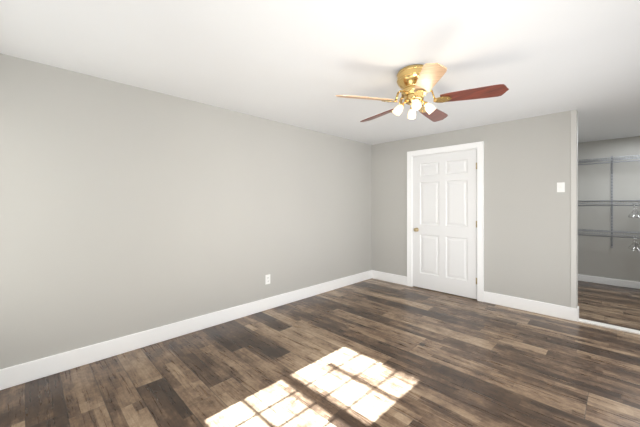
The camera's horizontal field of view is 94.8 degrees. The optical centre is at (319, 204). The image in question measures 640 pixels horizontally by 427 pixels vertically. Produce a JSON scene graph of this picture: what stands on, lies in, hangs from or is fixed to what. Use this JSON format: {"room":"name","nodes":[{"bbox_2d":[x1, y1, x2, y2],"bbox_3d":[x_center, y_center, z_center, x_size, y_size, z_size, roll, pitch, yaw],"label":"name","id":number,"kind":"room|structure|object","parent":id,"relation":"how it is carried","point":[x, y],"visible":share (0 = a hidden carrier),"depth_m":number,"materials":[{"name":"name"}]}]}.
{"room":"empty bedroom","nodes":[
{"label":"empty bedroom","id":0,"kind":"room"},
{"bbox_2d":[0,53,371,368],"bbox_3d":[0.039,0.120,4.579,0.120,2.440,7.570,0,0,45],"label":"wall","id":1,"kind":"structure","parent":0,"point":[125,210],"depth_m":2.81,"materials":[{"name":"paint"}]},
{"bbox_2d":[0,270,371,389],"bbox_3d":[-0.776,1.265,3.668,0.016,0.150,4.890,0,0,45],"label":"baseboard","id":2,"kind":"structure","parent":1,"relation":"attached to","point":[15,375],"depth_m":2.79,"materials":[{"name":"white wood"}]},
{"bbox_2d":[265,274,269,284],"bbox_3d":[-0.669,0.955,3.780,0.008,0.120,0.074,0,0,45],"label":"electrical outlet plate","id":3,"kind":"object","parent":1,"relation":"attached to","point":[267,279],"visible":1,"depth_m":3.77,"materials":[{"name":"white plastic"}]},
{"bbox_2d":[0,278,639,426],"bbox_3d":[1.566,1.370,3.051,4.440,0.060,7.570,0,0,45],"label":"floor","id":4,"kind":"structure","parent":0,"point":[371,352],"depth_m":2.36,"materials":[{"name":"brown wood"}]},
{"bbox_2d":[578,318,639,334],"bbox_3d":[3.463,1.331,2.940,1.328,0.018,0.095,0,0,45],"label":"threshold","id":5,"kind":"object","parent":4,"relation":"on","point":[619,328],"visible":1,"depth_m":3.21,"materials":[{"name":"white"}]},
{"bbox_2d":[0,0,639,144],"bbox_3d":[1.566,-1.150,3.051,4.440,0.100,7.570,0,0,45],"label":"ceiling","id":6,"kind":"structure","parent":0,"point":[301,63],"depth_m":2.14,"materials":[{"name":"paint"}]},
{"bbox_2d":[336,63,508,121],"bbox_3d":[0.798,-0.919,2.462,1.263,0.362,1.226,0,0,45],"label":"fan","id":7,"kind":"object","parent":6,"relation":"hanging from","point":[416,83],"visible":1,"depth_m":2.30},
{"bbox_2d":[372,111,570,306],"bbox_3d":[1.994,0.120,4.441,2.840,2.440,0.120,0,0,45],"label":"wall","id":8,"kind":"structure","parent":0,"point":[527,220],"depth_m":3.83,"materials":[{"name":"paint"}]},
{"bbox_2d":[413,149,476,298],"bbox_3d":[1.857,0.269,4.474,0.974,2.118,0.113,0,0,45],"label":"door","id":9,"kind":"structure","parent":8,"relation":"in","point":[444,222],"depth_m":4.45,"materials":[{"name":"white wood"}]},
{"bbox_2d":[407,141,483,301],"bbox_3d":[1.897,0.229,4.520,1.150,2.222,0.145,0,0,45],"label":"door frame","id":10,"kind":"structure","parent":8,"relation":"attached to","point":[479,146],"depth_m":4.19,"materials":[{"name":"white wood"}]},
{"bbox_2d":[372,270,578,321],"bbox_3d":[2.000,1.265,4.424,2.840,0.150,0.136,0,0,45],"label":"baseboard","id":11,"kind":"structure","parent":8,"relation":"attached to","point":[558,311],"depth_m":3.76,"materials":[{"name":"white wood"}]},
{"bbox_2d":[557,182,564,191],"bbox_3d":[2.852,-0.210,3.488,0.072,0.116,0.028,0,0,45],"label":"switch plate","id":12,"kind":"object","parent":8,"relation":"attached to","point":[560,186],"visible":1,"depth_m":3.48,"materials":[{"name":"white plastic"}]},
{"bbox_2d":[571,109,577,307],"bbox_3d":[2.981,0.045,3.451,0.054,2.290,0.124,0,0,45],"label":"trim","id":13,"kind":"structure","parent":8,"relation":"attached to","point":[574,208],"depth_m":3.41,"materials":[{"name":"grey paint"}]},
{"bbox_2d":[578,136,639,281],"bbox_3d":[4.200,0.120,5.685,4.200,2.440,0.120,0,0,45],"label":"wall","id":14,"kind":"structure","parent":0,"point":[598,256],"depth_m":4.95,"materials":[{"name":"paint"}]},
{"bbox_2d":[578,274,639,288],"bbox_3d":[5.013,1.284,4.772,1.680,0.112,0.022,0,0,45],"label":"baseboard","id":15,"kind":"structure","parent":14,"relation":"attached to","point":[613,282],"depth_m":4.92,"materials":[{"name":"white wood"}]},
{"bbox_2d":[578,155,639,251],"bbox_3d":[4.856,-0.050,4.609,1.716,1.540,0.475,0,0,45],"label":"wire shelf","id":16,"kind":"object","parent":14,"relation":"attached to","point":[611,200],"visible":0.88,"depth_m":4.77,"materials":[{"name":"grey metal"}]}
]}

